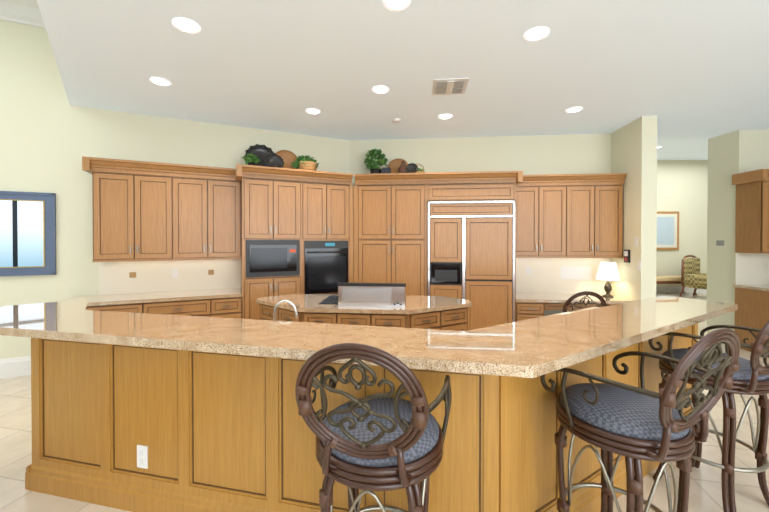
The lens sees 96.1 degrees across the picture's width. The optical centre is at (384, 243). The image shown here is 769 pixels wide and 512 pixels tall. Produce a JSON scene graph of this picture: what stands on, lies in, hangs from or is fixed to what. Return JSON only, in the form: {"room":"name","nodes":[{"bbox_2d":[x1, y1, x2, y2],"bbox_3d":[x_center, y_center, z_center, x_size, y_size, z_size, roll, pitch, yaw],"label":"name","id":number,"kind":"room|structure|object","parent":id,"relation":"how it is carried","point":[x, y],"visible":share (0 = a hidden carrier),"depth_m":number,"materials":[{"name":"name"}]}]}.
{"room":"kitchen","nodes":[
{"label":"kitchen","id":0,"kind":"room"},
{"bbox_2d":[0,20,349,358],"bbox_3d":[-4.579,-0.668,3.942,9.250,4.410,0.160,0,1,-24],"label":"wall","id":1,"kind":"structure","parent":0,"point":[50,136],"depth_m":4.19,"materials":[{"name":"beige paint"}]},
{"bbox_2d":[0,356,30,378],"bbox_3d":[-6.259,1.435,3.100,5.480,0.220,0.020,0,1,-24],"label":"baseboard","id":2,"kind":"structure","parent":1,"relation":"attached to","point":[15,367],"depth_m":3.99,"materials":[{"name":"white"}]},
{"bbox_2d":[0,0,44,27],"bbox_3d":[-5.809,-2.681,3.187,6.400,0.270,0.170,0,1,-24],"label":"crown molding","id":3,"kind":"structure","parent":1,"relation":"attached to","point":[26,12],"depth_m":3.96,"materials":[{"name":"white paint"}]},
{"bbox_2d":[0,191,56,275],"bbox_3d":[-4.542,-0.117,3.852,1.340,0.970,0.036,0,1,-24],"label":"window","id":4,"kind":"structure","parent":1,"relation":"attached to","point":[27,233],"depth_m":4.01,"materials":[{"name":"blue mirror"}]},
{"bbox_2d":[82,156,231,263],"bbox_3d":[-2.742,-0.402,4.498,1.601,1.190,0.942,0,0,-1],"label":"upper cabinet","id":5,"kind":"object","parent":1,"relation":"attached to","point":[155,224],"depth_m":4.29,"materials":[{"name":"brown wood"}]},
{"bbox_2d":[96,260,223,295],"bbox_3d":[-2.819,0.411,4.647,1.508,0.440,0.654,0,0,-1],"label":"backsplash","id":6,"kind":"structure","parent":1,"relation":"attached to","point":[151,279],"depth_m":4.53,"materials":[{"name":"beige tile"}]},
{"bbox_2d":[129,272,135,277],"bbox_3d":[-3.238,0.398,4.443,0.070,0.070,0.005,0,1,-25],"label":"outlet","id":7,"kind":"object","parent":6,"relation":"attached to","point":[131,274],"depth_m":4.44,"materials":[{"name":"brown plastic"}]},
{"bbox_2d":[172,269,177,277],"bbox_3d":[-2.809,0.391,4.636,0.070,0.120,0.007,0,1,-25],"label":"outlet","id":8,"kind":"object","parent":6,"relation":"attached to","point":[174,273],"depth_m":4.63,"materials":[{"name":"white plastic"}]},
{"bbox_2d":[208,270,213,274],"bbox_3d":[-2.418,0.395,4.815,0.070,0.070,0.005,0,1,-25],"label":"outlet","id":9,"kind":"object","parent":6,"relation":"attached to","point":[210,272],"depth_m":4.81,"materials":[{"name":"brown plastic"}]},
{"bbox_2d":[0,292,768,511],"bbox_3d":[1.534,1.592,3.397,23.000,0.100,15.400,0,0,-1],"label":"floor","id":10,"kind":"structure","parent":0,"point":[705,491],"depth_m":2.37,"materials":[{"name":"tile"}]},
{"bbox_2d":[87,296,243,318],"bbox_3d":[-2.788,1.104,4.335,1.923,0.860,1.290,0,0,-1],"label":"base cabinet","id":11,"kind":"object","parent":10,"relation":"on","point":[236,309],"depth_m":4.23,"materials":[{"name":"brown wood"}]},
{"bbox_2d":[60,292,243,307],"bbox_3d":[-2.795,0.654,4.317,1.963,0.040,1.318,0,0,-1],"label":"countertop","id":12,"kind":"structure","parent":11,"relation":"on","point":[95,301],"depth_m":4.11,"materials":[{"name":"beige stone"}]},
{"bbox_2d":[224,164,352,319],"bbox_3d":[-1.266,0.263,5.008,1.624,2.530,1.175,0,0,-1],"label":"tall cabinet","id":13,"kind":"object","parent":10,"relation":"on","point":[269,203],"depth_m":4.65,"materials":[{"name":"brown wood"}]},
{"bbox_2d":[241,153,260,165],"bbox_3d":[-1.778,-1.107,4.609,0.219,0.214,0.231,0,0,-1],"label":"decorative plant","id":14,"kind":"object","parent":13,"relation":"on","point":[250,159],"visible":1,"depth_m":4.57,"materials":[{"name":"green plant"}]},
{"bbox_2d":[244,144,296,168],"bbox_3d":[-1.623,-1.224,4.997,0.704,0.430,0.338,0,0,-1],"label":"decorative plates","id":15,"kind":"object","parent":13,"relation":"on","point":[261,152],"visible":0.4,"depth_m":5.00,"materials":[{"name":"grey ceramic"}]},
{"bbox_2d":[246,240,299,277],"bbox_3d":[-1.456,0.187,4.538,0.680,0.480,0.053,0,1,-24],"label":"built-in microwave","id":16,"kind":"object","parent":13,"relation":"in","point":[267,258],"visible":0.96,"depth_m":4.52,"materials":[{"name":"black"}]},
{"bbox_2d":[264,154,283,167],"bbox_3d":[-1.531,-1.141,4.807,0.251,0.250,0.138,0,0,-1],"label":"decorative plate","id":17,"kind":"object","parent":13,"relation":"on","point":[273,160],"visible":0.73,"depth_m":4.83,"materials":[{"name":"grey"}]},
{"bbox_2d":[291,155,318,170],"bbox_3d":[-1.159,-1.149,5.018,0.407,0.290,0.349,0,0,-1],"label":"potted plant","id":18,"kind":"object","parent":13,"relation":"on","point":[308,163],"visible":0.81,"depth_m":4.92,"materials":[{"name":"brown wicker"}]},
{"bbox_2d":[304,241,347,293],"bbox_3d":[-0.797,0.320,4.820,0.622,0.730,0.086,0,1,-24],"label":"built-in oven","id":19,"kind":"object","parent":13,"relation":"in","point":[325,266],"visible":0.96,"depth_m":4.81,"materials":[{"name":"black glass"}]},
{"bbox_2d":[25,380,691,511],"bbox_3d":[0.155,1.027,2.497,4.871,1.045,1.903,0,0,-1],"label":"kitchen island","id":20,"kind":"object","parent":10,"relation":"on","point":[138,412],"depth_m":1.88,"materials":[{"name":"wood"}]},
{"bbox_2d":[0,296,737,383],"bbox_3d":[-0.051,0.485,2.147,5.512,0.045,1.677,0,0,-1],"label":"island countertop","id":21,"kind":"structure","parent":20,"relation":"on","point":[71,343],"depth_m":1.90,"materials":[{"name":"beige stone"}]},
{"bbox_2d":[260,314,467,330],"bbox_3d":[-0.254,1.108,3.875,2.357,0.860,1.026,0,0,-1],"label":"kitchen island","id":22,"kind":"object","parent":10,"relation":"on","point":[457,322],"depth_m":3.46,"materials":[{"name":"wood"}]},
{"bbox_2d":[256,294,471,313],"bbox_3d":[-0.254,0.658,3.875,2.442,0.040,1.068,0,0,-1],"label":"island countertop","id":23,"kind":"structure","parent":22,"relation":"on","point":[304,303],"depth_m":3.64,"materials":[{"name":"beige stone"}]},
{"bbox_2d":[316,294,411,305],"bbox_3d":[-0.220,0.634,3.902,0.977,0.009,0.639,0,0,-1],"label":"cooktop","id":24,"kind":"object","parent":23,"relation":"in","point":[329,299],"depth_m":3.56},
{"bbox_2d":[295,343,451,511],"bbox_3d":[-0.008,0.934,1.365,0.602,1.262,0.636,0,0,-1],"label":"stool","id":25,"kind":"object","parent":10,"relation":"on","point":[369,444],"visible":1,"depth_m":1.18,"materials":[{"name":"fabric"}]},
{"bbox_2d":[353,173,396,282],"bbox_3d":[-0.139,0.261,5.293,0.636,2.530,0.749,0,0,-1],"label":"tall cabinet","id":26,"kind":"object","parent":10,"relation":"on","point":[374,195],"depth_m":4.98,"materials":[{"name":"brown wood"}]},
{"bbox_2d":[364,148,387,173],"bbox_3d":[-0.129,-1.244,5.324,0.391,0.475,0.414,0,0,-1],"label":"potted plant","id":27,"kind":"object","parent":26,"relation":"on","point":[371,165],"visible":0.94,"depth_m":5.27,"materials":[{"name":"green plant"}]},
{"bbox_2d":[382,167,390,172],"bbox_3d":[0.025,-1.080,5.271,0.130,0.148,0.124,0,0,5],"label":"decorative box","id":28,"kind":"object","parent":26,"relation":"on","point":[386,170],"visible":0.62,"depth_m":5.21,"materials":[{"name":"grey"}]},
{"bbox_2d":[397,173,427,295],"bbox_3d":[0.431,0.261,5.298,0.505,2.530,0.765,0,0,-1],"label":"tall cabinet","id":29,"kind":"object","parent":10,"relation":"on","point":[412,209],"depth_m":4.94,"materials":[{"name":"brown wood"}]},
{"bbox_2d":[388,158,407,172],"bbox_3d":[0.217,-1.189,5.442,0.338,0.333,0.097,0,0,-1],"label":"plate","id":30,"kind":"object","parent":29,"relation":"on","point":[394,165],"visible":0.27,"depth_m":5.47,"materials":[{"name":"brown wood"}]},
{"bbox_2d":[398,161,407,172],"bbox_3d":[0.287,-1.128,5.228,0.169,0.245,0.170,0,0,-1],"label":"jug","id":31,"kind":"object","parent":29,"relation":"on","point":[402,168],"visible":0.67,"depth_m":5.17,"materials":[{"name":"brown ceramic"}]},
{"bbox_2d":[406,163,417,172],"bbox_3d":[0.401,-1.105,5.055,0.183,0.171,0.079,0,0,-1],"label":"decorative plate","id":32,"kind":"object","parent":29,"relation":"on","point":[411,167],"visible":0.9,"depth_m":5.07,"materials":[{"name":"grey ceramic"}]},
{"bbox_2d":[428,201,514,329],"bbox_3d":[1.241,0.462,5.150,1.196,2.130,0.624,0,0,5],"label":"fridge","id":33,"kind":"object","parent":10,"relation":"on","point":[471,251],"visible":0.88,"depth_m":4.85,"materials":[{"name":"brown wood"}]},
{"bbox_2d":[515,299,552,321],"bbox_3d":[2.061,1.167,5.130,0.457,0.720,0.655,0,0,-1],"label":"base cabinet","id":34,"kind":"object","parent":10,"relation":"on","point":[523,311],"depth_m":4.82,"materials":[{"name":"brown wood"}]},
{"bbox_2d":[515,295,633,302],"bbox_3d":[2.649,0.788,5.058,1.637,0.040,0.822,0,0,-1],"label":"countertop","id":35,"kind":"structure","parent":34,"relation":"on","point":[520,298],"depth_m":4.81,"materials":[{"name":"beige stone"}]},
{"bbox_2d":[596,262,619,297],"bbox_3d":[3.250,0.518,5.023,0.298,0.500,0.298,0,0,-1],"label":"desk lamp","id":36,"kind":"object","parent":35,"relation":"on","point":[608,271],"visible":1,"depth_m":4.95,"materials":[{"name":"white fabric"}]},
{"bbox_2d":[562,291,606,312],"bbox_3d":[2.565,1.066,4.640,0.560,0.950,0.614,0,0,-1],"label":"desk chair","id":37,"kind":"object","parent":10,"relation":"on","point":[603,303],"visible":0.19,"depth_m":4.37,"materials":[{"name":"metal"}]},
{"bbox_2d":[581,303,620,308],"bbox_3d":[3.267,1.168,5.016,0.403,0.720,0.648,0,0,-1],"label":"base cabinet","id":38,"kind":"object","parent":10,"relation":"on","point":[588,305],"depth_m":4.78,"materials":[{"name":"brown wood"}]},
{"bbox_2d":[540,328,739,511],"bbox_3d":[1.071,0.933,1.531,0.648,1.262,0.672,0,0,-1],"label":"stool","id":39,"kind":"object","parent":10,"relation":"on","point":[632,424],"visible":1,"depth_m":1.39,"materials":[{"name":"fabric"}]},
{"bbox_2d":[656,276,696,294],"bbox_3d":[8.374,1.054,10.231,1.486,0.890,0.450,0,0,-1],"label":"bench","id":40,"kind":"object","parent":10,"relation":"on","point":[668,279],"visible":0.17,"depth_m":10.02,"materials":[{"name":"beige"}]},
{"bbox_2d":[679,255,706,296],"bbox_3d":[8.771,0.904,9.520,0.760,1.188,0.787,0,1,-21],"label":"chair","id":41,"kind":"object","parent":10,"relation":"on","point":[692,276],"visible":0.62,"depth_m":9.63,"materials":[{"name":"fabric"}]},
{"bbox_2d":[648,320,768,511],"bbox_3d":[2.033,0.928,2.099,0.627,1.262,0.656,0,0,-1],"label":"stool","id":42,"kind":"object","parent":10,"relation":"on","point":[751,376],"visible":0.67,"depth_m":1.96,"materials":[{"name":"fabric"}]},
{"bbox_2d":[734,289,768,351],"bbox_3d":[5.698,1.085,4.823,0.992,0.890,0.629,0,0,-1],"label":"base cabinet","id":43,"kind":"object","parent":10,"relation":"on","point":[753,304],"depth_m":4.91,"materials":[{"name":"brown wood"}]},
{"bbox_2d":[733,285,768,292],"bbox_3d":[7.039,0.620,4.847,3.725,0.040,0.636,0,0,-1],"label":"countertop","id":44,"kind":"structure","parent":43,"relation":"on","point":[766,287],"depth_m":4.90,"materials":[{"name":"beige stone"}]},
{"bbox_2d":[37,0,768,139],"bbox_3d":[4.470,-1.724,1.063,16.840,0.130,10.250,0,0,-1],"label":"ceiling","id":45,"kind":"structure","parent":0,"point":[689,68],"depth_m":3.21,"materials":[{"name":"white paint"}]},
{"bbox_2d":[150,77,170,85],"bbox_3d":[-2.313,-1.675,3.570,0.189,0.007,0.189,0,1,-40],"label":"recessed light","id":46,"kind":"object","parent":45,"relation":"in","point":[163,82],"depth_m":3.55,"materials":[{"name":"white"}]},
{"bbox_2d":[172,18,200,33],"bbox_3d":[-1.516,-1.667,2.644,0.189,0.007,0.189,0,0,-10],"label":"recessed light","id":47,"kind":"object","parent":45,"relation":"in","point":[179,23],"depth_m":2.63,"materials":[{"name":"white"}]},
{"bbox_2d":[306,108,320,113],"bbox_3d":[-0.905,-1.682,4.385,0.189,0.007,0.189,0,0,-10],"label":"recessed light","id":48,"kind":"object","parent":45,"relation":"in","point":[311,110],"depth_m":4.38,"materials":[{"name":"white"}]},
{"bbox_2d":[372,86,388,93],"bbox_3d":[-0.044,-1.677,3.758,0.189,0.007,0.189,0,0,-7],"label":"recessed light","id":49,"kind":"object","parent":45,"relation":"in","point":[377,89],"depth_m":3.74,"materials":[{"name":"white"}]},
{"bbox_2d":[392,118,400,122],"bbox_3d":[0.161,-1.672,4.696,0.120,0.034,0.120,0,0,-1],"label":"smoke detector","id":50,"kind":"object","parent":45,"relation":"attached to","point":[396,120],"visible":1,"depth_m":4.66,"materials":[{"name":"white plastic"}]},
{"bbox_2d":[383,0,410,10],"bbox_3d":[0.085,-1.665,2.375,0.189,0.007,0.189,0,0,-10],"label":"recessed light","id":51,"kind":"object","parent":45,"relation":"in","point":[396,5],"depth_m":2.40,"materials":[{"name":"white"}]},
{"bbox_2d":[438,114,452,118],"bbox_3d":[0.804,-1.683,4.564,0.189,0.007,0.189,0,1,-25],"label":"recessed light","id":52,"kind":"object","parent":45,"relation":"in","point":[445,116],"depth_m":4.55,"materials":[{"name":"white"}]},
{"bbox_2d":[432,78,468,94],"bbox_3d":[0.693,-1.668,3.679,0.360,0.024,0.360,0,0,5],"label":"ceiling vent","id":53,"kind":"object","parent":45,"relation":"in","point":[449,86],"visible":1,"depth_m":3.64,"materials":[{"name":"white metal"}]},
{"bbox_2d":[524,27,549,41],"bbox_3d":[1.211,-1.668,2.752,0.189,0.007,0.189,0,1,-40],"label":"recessed light","id":54,"kind":"object","parent":45,"relation":"in","point":[531,35],"depth_m":2.75,"materials":[{"name":"white"}]},
{"bbox_2d":[566,107,582,112],"bbox_3d":[2.378,-1.681,4.332,0.189,0.007,0.189,0,1,-40],"label":"recessed light","id":55,"kind":"object","parent":45,"relation":"in","point":[574,109],"depth_m":4.31,"materials":[{"name":"white"}]},
{"bbox_2d":[350,133,610,315],"bbox_3d":[1.456,-0.136,5.569,4.436,3.320,0.160,0,0,5],"label":"wall","id":56,"kind":"structure","parent":0,"point":[560,154],"depth_m":5.44,"materials":[{"name":"beige paint"}]},
{"bbox_2d":[425,171,524,202],"bbox_3d":[1.245,-0.806,5.174,1.306,0.395,0.787,0,0,-1],"label":"upper cabinet","id":57,"kind":"object","parent":56,"relation":"attached to","point":[486,185],"depth_m":4.84,"materials":[{"name":"brown wood"}]},
{"bbox_2d":[416,164,425,172],"bbox_3d":[0.528,-1.127,5.365,0.239,0.240,0.195,0,0,-1],"label":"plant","id":58,"kind":"object","parent":57,"relation":"on","point":[420,170],"visible":0.19,"depth_m":5.34,"materials":[{"name":"green plant"}]},
{"bbox_2d":[515,174,576,258],"bbox_3d":[2.299,-0.408,5.193,0.870,1.190,0.514,0,0,-1],"label":"upper cabinet","id":59,"kind":"object","parent":56,"relation":"attached to","point":[568,220],"depth_m":5.05,"materials":[{"name":"brown wood"}]},
{"bbox_2d":[515,259,611,294],"bbox_3d":[2.678,0.475,5.365,1.564,0.580,0.203,0,0,-1],"label":"backsplash","id":60,"kind":"structure","parent":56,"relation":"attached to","point":[544,278],"depth_m":5.36,"materials":[{"name":"beige tile"}]},
{"bbox_2d":[526,267,530,273],"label":"outlet","id":61,"kind":"object","parent":60,"relation":"attached to","point":[528,269],"depth_m":5.39,"materials":[{"name":"white plastic"}]},
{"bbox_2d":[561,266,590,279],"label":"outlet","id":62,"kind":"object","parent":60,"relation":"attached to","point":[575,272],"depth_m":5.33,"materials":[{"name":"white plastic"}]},
{"bbox_2d":[577,174,592,258],"bbox_3d":[2.912,-0.408,5.208,0.357,1.190,0.514,0,0,-1],"label":"upper cabinet","id":63,"kind":"object","parent":56,"relation":"attached to","point":[584,181],"depth_m":5.00,"materials":[{"name":"brown wood"}]},
{"bbox_2d":[593,173,626,258],"bbox_3d":[3.216,-0.408,5.207,0.496,1.190,0.530,0,0,-1],"label":"upper cabinet","id":64,"kind":"object","parent":56,"relation":"attached to","point":[607,187],"depth_m":4.97,"materials":[{"name":"brown wood"}]},
{"bbox_2d":[611,116,656,300],"bbox_3d":[3.528,-0.131,4.926,0.190,3.320,0.730,0,0,5],"label":"wall","id":65,"kind":"structure","parent":0,"point":[634,150],"depth_m":4.63,"materials":[{"name":"beige paint"}]},
{"bbox_2d":[624,237,637,262],"bbox_3d":[3.409,0.085,4.769,0.045,0.350,0.272,0,0,-1],"label":"phone","id":66,"kind":"object","parent":65,"relation":"attached to","point":[626,256],"visible":1,"depth_m":4.81,"materials":[{"name":"black plastic"}]},
{"bbox_2d":[637,261,640,270],"bbox_3d":[3.398,0.292,4.611,0.006,0.120,0.070,0,0,5],"label":"light switch","id":67,"kind":"object","parent":65,"relation":"attached to","point":[638,265],"visible":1,"depth_m":4.60,"materials":[{"name":"white plastic"}]},
{"bbox_2d":[656,160,707,286],"bbox_3d":[8.164,-0.564,10.618,9.400,4.090,0.160,0,0,-1],"label":"wall","id":68,"kind":"structure","parent":0,"point":[682,187],"depth_m":10.54,"materials":[{"name":"beige paint"}]},
{"bbox_2d":[657,211,678,249],"bbox_3d":[8.452,-0.403,10.523,1.050,1.170,0.039,0,0,-1],"label":"picture","id":69,"kind":"object","parent":68,"relation":"attached to","point":[667,230],"visible":0.64,"depth_m":10.51,"materials":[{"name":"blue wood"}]},
{"bbox_2d":[656,287,706,292],"bbox_3d":[8.147,1.402,10.543,9.040,0.160,0.022,0,0,-1],"label":"baseboard","id":70,"kind":"structure","parent":68,"relation":"attached to","point":[668,289],"depth_m":10.55,"materials":[{"name":"white"}]},
{"bbox_2d":[657,138,707,159],"bbox_3d":[8.198,-2.243,8.154,9.450,0.790,5.060,0,0,-1],"label":"ceiling","id":71,"kind":"structure","parent":0,"point":[683,149],"depth_m":9.32,"materials":[{"name":"white paint"}]},
{"bbox_2d":[706,130,768,333],"bbox_3d":[7.363,-0.135,5.411,4.250,3.320,0.480,0,0,-1],"label":"wall","id":72,"kind":"structure","parent":0,"point":[730,154],"depth_m":5.31,"materials":[{"name":"beige paint"}]},
{"bbox_2d":[716,240,723,245],"bbox_3d":[5.234,-0.015,5.386,0.008,0.080,0.110,0,0,-1],"label":"light switch","id":73,"kind":"object","parent":72,"relation":"attached to","point":[719,242],"visible":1,"depth_m":5.38,"materials":[{"name":"grey plastic"}]},
{"bbox_2d":[732,169,768,252],"bbox_3d":[5.694,-0.446,4.950,0.991,1.150,0.349,0,0,-1],"label":"upper cabinet","id":74,"kind":"object","parent":72,"relation":"attached to","point":[752,187],"depth_m":4.88,"materials":[{"name":"brown wood"}]}
]}

